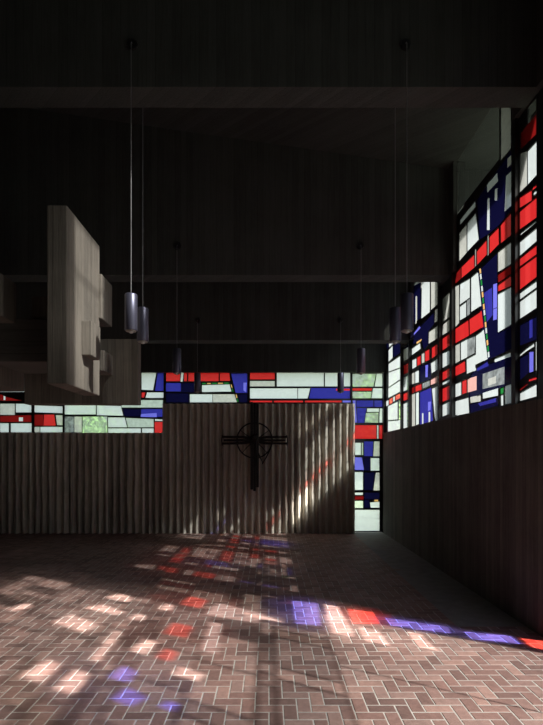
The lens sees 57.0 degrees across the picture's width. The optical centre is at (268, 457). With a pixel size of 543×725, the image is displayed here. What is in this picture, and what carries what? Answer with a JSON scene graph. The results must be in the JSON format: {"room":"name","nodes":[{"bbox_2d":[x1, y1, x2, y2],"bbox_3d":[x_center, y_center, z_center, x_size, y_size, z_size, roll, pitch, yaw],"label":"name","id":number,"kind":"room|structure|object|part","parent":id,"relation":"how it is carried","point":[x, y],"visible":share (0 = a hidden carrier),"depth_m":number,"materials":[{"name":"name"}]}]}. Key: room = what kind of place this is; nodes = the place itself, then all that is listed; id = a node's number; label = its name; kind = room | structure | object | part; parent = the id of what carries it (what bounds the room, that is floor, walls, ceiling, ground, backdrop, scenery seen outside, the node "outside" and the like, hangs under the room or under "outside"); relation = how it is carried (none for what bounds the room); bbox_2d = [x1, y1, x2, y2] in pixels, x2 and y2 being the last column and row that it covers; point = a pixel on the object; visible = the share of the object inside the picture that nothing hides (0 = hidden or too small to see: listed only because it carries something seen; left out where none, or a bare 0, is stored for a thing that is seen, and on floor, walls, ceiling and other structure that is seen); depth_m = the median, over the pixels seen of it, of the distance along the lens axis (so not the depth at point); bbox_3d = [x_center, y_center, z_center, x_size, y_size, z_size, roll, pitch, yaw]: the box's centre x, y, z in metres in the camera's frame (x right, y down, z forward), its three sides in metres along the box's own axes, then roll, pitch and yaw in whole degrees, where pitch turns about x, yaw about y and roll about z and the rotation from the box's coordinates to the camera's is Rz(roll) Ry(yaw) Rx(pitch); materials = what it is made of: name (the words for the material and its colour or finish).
{"room":"house of worship","nodes":[
{"label":"house of worship","id":0,"kind":"room"},
{"bbox_2d":[0,403,354,533],"bbox_3d":[-2.612,0.280,13.305,9.775,3.440,0.230,0,0,0],"label":"wall","id":1,"kind":"structure","parent":0,"point":[181,478],"depth_m":13.27,"materials":[{"name":"wood"}]},
{"bbox_2d":[32,405,33,432],"bbox_3d":[-6.348,-1.480,13.463,0.044,1.616,0.075,0,0,0],"label":"trim","id":2,"kind":"structure","parent":1,"relation":"attached to","point":[32,405],"depth_m":13.43,"materials":[{"name":"black metal"}]},
{"bbox_2d":[0,373,163,432],"bbox_3d":[-5.149,-1.455,13.450,4.682,1.710,0.022,0,0,0],"label":"window","id":3,"kind":"structure","parent":1,"relation":"in","point":[15,416],"depth_m":13.45,"materials":[{"name":"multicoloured glass"}]},
{"bbox_2d":[164,373,164,403],"bbox_3d":[-2.806,-1.865,13.463,0.044,0.846,0.075,0,0,0],"label":"trim","id":4,"kind":"structure","parent":1,"relation":"attached to","point":[164,373],"depth_m":13.43,"materials":[{"name":"black metal"}]},
{"bbox_2d":[221,402,287,490],"bbox_3d":[-0.375,-0.300,13.095,1.748,2.320,0.469,0,0,0],"label":"wall cross","id":5,"kind":"object","parent":1,"relation":"attached to","point":[254,440],"visible":1,"depth_m":12.97,"materials":[{"name":"brown metal"}]},
{"bbox_3d":[-0.834,-0.460,13.020,0.830,0.284,0.072,0,0,0],"label":"cross arm","id":6,"kind":"part","parent":5,"relation":"part of","materials":[{"name":"brown metal"}]},
{"bbox_3d":[0.084,-0.460,13.020,0.830,0.284,0.072,0,0,0],"label":"cross arm","id":7,"kind":"part","parent":5,"relation":"part of","materials":[{"name":"brown metal"}]},
{"bbox_2d":[165,373,350,403],"bbox_3d":[-0.290,-1.845,13.450,5.014,0.930,0.022,0,0,0],"label":"window","id":8,"kind":"structure","parent":1,"relation":"in","point":[220,388],"depth_m":13.45,"materials":[{"name":"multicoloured glass"}]},
{"bbox_2d":[351,373,352,403],"bbox_3d":[2.222,-0.145,13.463,0.044,4.286,0.075,0,0,0],"label":"trim","id":9,"kind":"structure","parent":1,"relation":"attached to","point":[351,373],"depth_m":13.43,"materials":[{"name":"black metal"}]},
{"bbox_2d":[353,373,382,531],"bbox_3d":[2.644,-0.160,13.450,0.833,4.300,0.022,0,0,0],"label":"window","id":10,"kind":"structure","parent":1,"relation":"in","point":[369,465],"depth_m":13.45,"materials":[{"name":"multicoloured glass"}]},
{"bbox_2d":[0,532,542,724],"bbox_3d":[-2.008,2.100,4.721,10.984,0.201,17.759,0,0,0],"label":"floor","id":11,"kind":"structure","parent":0,"point":[358,628],"depth_m":5.57,"materials":[{"name":"red brick"}]},
{"bbox_2d":[29,108,529,169],"bbox_3d":[-1.675,-5.855,9.825,12.250,1.950,7.850,0,0,0],"label":"ceiling","id":12,"kind":"structure","parent":0,"point":[436,137],"depth_m":7.98,"materials":[{"name":"concrete"}]},
{"bbox_2d":[14,282,408,343],"bbox_3d":[-1.725,-4.579,11.070,11.550,4.017,0.340,0,0,0],"label":"trim","id":13,"kind":"structure","parent":12,"relation":"attached to","point":[228,312],"depth_m":10.90,"materials":[{"name":"wood"}]},
{"bbox_2d":[194,317,200,392],"bbox_3d":[-1.550,-2.230,10.825,0.140,1.660,0.150,0,0,0],"label":"pendant lamp","id":14,"kind":"object","parent":13,"relation":"hanging from","point":[197,376],"visible":1,"depth_m":10.78,"materials":[{"name":"metal"}]},
{"bbox_3d":[-1.550,-1.636,10.820,0.140,0.412,0.140,0,0,0],"label":"lamp shade","id":15,"kind":"part","parent":14,"relation":"part of","materials":[{"name":"metal"}]},
{"bbox_3d":[-1.550,-2.422,10.846,0.009,1.164,0.061,0,0,0],"label":"cord","id":16,"kind":"part","parent":14,"relation":"part of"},
{"bbox_2d":[337,317,343,392],"bbox_3d":[1.550,-2.230,10.825,0.140,1.660,0.150,0,0,0],"label":"pendant lamp","id":17,"kind":"object","parent":13,"relation":"hanging from","point":[340,376],"visible":1,"depth_m":10.78,"materials":[{"name":"metal"}]},
{"bbox_3d":[1.550,-1.636,10.820,0.140,0.412,0.140,0,0,0],"label":"lamp shade","id":18,"kind":"part","parent":17,"relation":"part of","materials":[{"name":"metal"}]},
{"bbox_3d":[1.550,-2.422,10.846,0.009,1.164,0.061,0,0,0],"label":"cord","id":19,"kind":"part","parent":17,"relation":"part of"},
{"bbox_2d":[0,108,489,281],"bbox_3d":[-1.725,-4.848,8.670,11.550,3.477,0.340,0,0,0],"label":"trim","id":20,"kind":"structure","parent":12,"relation":"attached to","point":[238,210],"depth_m":8.50,"materials":[{"name":"wood"}]},
{"bbox_2d":[173,242,180,374],"bbox_3d":[-1.550,-2.530,8.425,0.140,2.260,0.150,0,0,0],"label":"pendant lamp","id":21,"kind":"object","parent":20,"relation":"hanging from","point":[176,351],"visible":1,"depth_m":8.37,"materials":[{"name":"metal"}]},
{"bbox_3d":[-1.550,-1.636,8.420,0.140,0.412,0.140,0,0,0],"label":"lamp shade","id":22,"kind":"part","parent":21,"relation":"part of","materials":[{"name":"metal"}]},
{"bbox_2d":[357,242,364,374],"bbox_3d":[1.550,-2.530,8.425,0.140,2.260,0.150,0,0,0],"label":"pendant lamp","id":23,"kind":"object","parent":20,"relation":"hanging from","point":[360,351],"visible":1,"depth_m":8.37,"materials":[{"name":"metal"}]},
{"bbox_3d":[1.550,-1.636,8.420,0.140,0.412,0.140,0,0,0],"label":"lamp shade","id":24,"kind":"part","parent":23,"relation":"part of","materials":[{"name":"metal"}]},
{"bbox_2d":[141,344,385,372],"bbox_3d":[-2.050,-4.413,13.505,10.900,4.247,0.350,0,0,0],"label":"trim","id":25,"kind":"structure","parent":12,"relation":"attached to","point":[155,358],"depth_m":13.33,"materials":[{"name":"concrete"}]},
{"bbox_2d":[400,282,413,347],"bbox_3d":[3.145,-3.774,11.190,0.190,2.412,0.860,0,0,0],"label":"trim","id":26,"kind":"structure","parent":12,"relation":"attached to","point":[411,288],"depth_m":10.76,"materials":[{"name":"concrete"}]},
{"bbox_2d":[437,161,464,285],"bbox_3d":[3.145,-4.044,8.665,0.190,1.872,0.790,0,0,0],"label":"trim","id":27,"kind":"structure","parent":12,"relation":"attached to","point":[456,180],"depth_m":8.27,"materials":[{"name":"concrete"}]},
{"bbox_2d":[383,398,542,636],"bbox_3d":[3.230,0.765,9.610,0.340,2.870,8.220,0,0,0],"label":"wall","id":28,"kind":"structure","parent":0,"point":[463,494],"depth_m":7.27,"materials":[{"name":"wood"}]},
{"bbox_2d":[383,372,385,432],"bbox_3d":[3.120,-1.478,13.360,0.140,1.605,0.080,0,0,0],"label":"trim","id":29,"kind":"structure","parent":28,"relation":"on","point":[384,373],"depth_m":13.32,"materials":[{"name":"black metal"}]},
{"bbox_2d":[386,344,399,431],"bbox_3d":[3.120,-2.812,12.495,0.022,4.275,1.650,0,0,0],"label":"window","id":30,"kind":"structure","parent":28,"relation":"in","point":[392,350],"depth_m":12.63,"materials":[{"name":"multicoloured glass"}]},
{"bbox_2d":[400,347,402,428],"bbox_3d":[3.125,-1.621,11.635,0.130,1.891,0.070,0,0,0],"label":"trim","id":31,"kind":"structure","parent":28,"relation":"on","point":[401,348],"depth_m":11.60,"materials":[{"name":"black metal"}]},
{"bbox_2d":[403,344,408,428],"bbox_3d":[3.120,-1.621,11.300,0.022,1.893,0.600,0,0,0],"label":"window","id":32,"kind":"structure","parent":28,"relation":"in","point":[405,348],"depth_m":11.43,"materials":[{"name":"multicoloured glass"}]},
{"bbox_3d":[3.120,-1.610,11.303,0.001,1.845,0.571,0,0,0],"label":"stained glass","id":33,"kind":"part","parent":32,"relation":"part of","materials":[{"name":"glass"}]},
{"bbox_2d":[408,341,410,426],"bbox_3d":[3.125,-1.621,10.960,0.130,1.891,0.080,0,0,0],"label":"trim","id":34,"kind":"structure","parent":28,"relation":"on","point":[409,342],"depth_m":10.92,"materials":[{"name":"black metal"}]},
{"bbox_2d":[411,282,437,426],"bbox_3d":[3.120,-2.812,9.995,0.022,4.275,1.850,0,0,0],"label":"window","id":35,"kind":"structure","parent":28,"relation":"in","point":[424,345],"depth_m":10.00,"materials":[{"name":"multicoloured glass"}]},
{"bbox_2d":[438,286,441,420],"bbox_3d":[3.125,-1.891,9.035,0.130,2.431,0.070,0,0,0],"label":"trim","id":36,"kind":"structure","parent":28,"relation":"on","point":[439,287],"depth_m":9.00,"materials":[{"name":"black metal"}]},
{"bbox_2d":[442,278,449,416],"bbox_3d":[3.120,-1.891,8.725,0.022,2.433,0.550,0,0,0],"label":"window","id":37,"kind":"structure","parent":28,"relation":"in","point":[446,286],"depth_m":8.79,"materials":[{"name":"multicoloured glass"}]},
{"bbox_2d":[439,415,456,419],"bbox_3d":[3.087,-0.694,8.625,0.085,0.043,0.650,0,0,0],"label":"trim","id":38,"kind":"structure","parent":28,"relation":"on","point":[450,416],"depth_m":8.53,"materials":[{"name":"black metal"}]},
{"bbox_2d":[450,273,454,414],"bbox_3d":[3.125,-1.891,8.415,0.130,2.431,0.070,0,0,0],"label":"trim","id":39,"kind":"structure","parent":28,"relation":"attached to","point":[452,275],"depth_m":8.38,"materials":[{"name":"black metal"}]},
{"bbox_2d":[455,108,513,416],"bbox_3d":[3.120,-2.812,7.340,0.022,4.275,2.080,0,0,0],"label":"window","id":40,"kind":"structure","parent":28,"relation":"in","point":[484,273],"depth_m":7.14,"materials":[{"name":"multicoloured glass"}]},
{"bbox_2d":[513,118,518,403],"bbox_3d":[3.125,-2.888,6.253,0.130,4.425,0.065,0,0,0],"label":"trim","id":41,"kind":"structure","parent":28,"relation":"on","point":[516,120],"depth_m":6.22,"materials":[{"name":"black metal"}]},
{"bbox_2d":[519,94,537,402],"bbox_3d":[3.120,-2.451,6.010,0.022,3.553,0.420,0,0,0],"label":"window","id":42,"kind":"structure","parent":28,"relation":"in","point":[528,131],"depth_m":5.99,"materials":[{"name":"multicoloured glass"}]},
{"bbox_2d":[538,87,542,398],"bbox_3d":[3.151,-1.114,5.615,0.078,6.224,0.350,0,0,0],"label":"trim","id":43,"kind":"structure","parent":28,"relation":"attached to","point":[540,93],"depth_m":5.73,"materials":[{"name":"black metal"}]},
{"bbox_3d":[-7.650,-4.750,4.700,0.300,13.900,18.000,0,0,0],"label":"wall","id":44,"kind":"structure","parent":0,"visible":0},
{"bbox_2d":[0,206,140,404],"bbox_3d":[-4.619,-1.688,6.008,5.742,1.935,1.665,0,0,0],"label":"pipe organ","id":45,"kind":"object","parent":44,"relation":"attached to","point":[57,356],"visible":0.97,"depth_m":5.85,"materials":[{"name":"wood"}]},
{"bbox_3d":[-1.675,-10.655,0.800,12.250,1.950,10.200,0,0,0],"label":"ceiling","id":46,"kind":"structure","parent":0,"visible":0},
{"bbox_2d":[0,0,536,107],"bbox_3d":[-1.725,-7.809,5.870,11.550,7.157,0.340,0,0,0],"label":"trim","id":47,"kind":"structure","parent":46,"relation":"attached to","point":[54,53],"depth_m":5.70,"materials":[{"name":"wood"}]},
{"bbox_2d":[125,38,137,333],"bbox_3d":[-1.550,-3.080,5.625,0.140,3.360,0.150,0,0,0],"label":"pendant lamp","id":48,"kind":"object","parent":47,"relation":"hanging from","point":[131,299],"visible":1,"depth_m":5.57,"materials":[{"name":"metal"}]},
{"bbox_3d":[-1.550,-1.636,5.620,0.140,0.412,0.140,0,0,0],"label":"lamp shade","id":49,"kind":"part","parent":48,"relation":"part of","materials":[{"name":"metal"}]},
{"bbox_2d":[137,108,148,343],"bbox_3d":[-1.550,-3.080,6.125,0.140,3.360,0.170,0,0,0],"label":"pendant lamp","id":50,"kind":"object","parent":47,"relation":"hanging from","point":[143,312],"visible":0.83,"depth_m":6.10,"materials":[{"name":"metal"}]},
{"bbox_3d":[-1.550,-3.272,6.107,0.009,2.864,0.075,0,0,0],"label":"cord","id":51,"kind":"part","parent":50,"relation":"part of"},
{"bbox_3d":[-1.550,-1.636,6.140,0.140,0.412,0.140,0,0,0],"label":"lamp shade","id":52,"kind":"part","parent":50,"relation":"part of","materials":[{"name":"metal"}]},
{"bbox_2d":[389,108,400,343],"bbox_3d":[1.550,-3.080,6.125,0.140,3.360,0.170,0,0,0],"label":"pendant lamp","id":53,"kind":"object","parent":47,"relation":"hanging from","point":[394,312],"visible":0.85,"depth_m":6.10,"materials":[{"name":"metal"}]},
{"bbox_3d":[1.550,-1.636,6.140,0.140,0.412,0.140,0,0,0],"label":"lamp shade","id":54,"kind":"part","parent":53,"relation":"part of","materials":[{"name":"metal"}]},
{"bbox_3d":[1.550,-3.272,6.107,0.009,2.864,0.075,0,0,0],"label":"cord","id":55,"kind":"part","parent":53,"relation":"part of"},
{"bbox_2d":[400,38,412,333],"bbox_3d":[1.550,-3.080,5.625,0.140,3.360,0.150,0,0,0],"label":"pendant lamp","id":56,"kind":"object","parent":47,"relation":"hanging from","point":[406,299],"visible":1,"depth_m":5.60,"materials":[{"name":"metal"}]},
{"bbox_3d":[1.550,-3.272,5.646,0.009,2.864,0.061,0,0,0],"label":"cord","id":57,"kind":"part","parent":56,"relation":"part of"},
{"bbox_3d":[1.550,-1.636,5.620,0.140,0.412,0.140,0,0,0],"label":"lamp shade","id":58,"kind":"part","parent":56,"relation":"part of","materials":[{"name":"metal"}]},
{"bbox_3d":[3.240,-7.110,4.320,0.320,2.220,2.240,0,0,0],"label":"wall","id":59,"kind":"structure","parent":0,"visible":0},
{"bbox_2d":[513,0,542,119],"bbox_3d":[3.145,-7.014,5.850,0.190,5.572,0.820,0,0,0],"label":"trim","id":60,"kind":"structure","parent":59,"relation":"attached to","point":[517,112],"depth_m":5.66,"materials":[{"name":"concrete"}]},
{"label":"outside","id":61,"kind":"structure","parent":0,"visible":0},
{"bbox_2d":[355,501,362,507],"bbox_3d":[5.000,2.375,12.500,70.000,0.250,75.000,0,0,0],"label":"ground","id":62,"kind":"structure","parent":61,"point":[358,504],"depth_m":24.19,"materials":[{"name":"white glass"}]},
{"bbox_2d":[83,417,106,432],"bbox_3d":[-6.593,0.071,18.504,3.114,4.366,3.135,0,0,0],"label":"leafy tree","id":63,"kind":"object","parent":62,"relation":"on","point":[96,428],"visible":0.08,"depth_m":18.11,"materials":[{"name":"green plant"}]},
{"bbox_2d":[353,374,399,454],"bbox_3d":[4.306,-0.635,18.492,3.049,5.777,3.025,0,0,0],"label":"leafy tree","id":64,"kind":"object","parent":62,"relation":"on","point":[374,419],"visible":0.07,"depth_m":18.34,"materials":[{"name":"green plant"}]}
]}

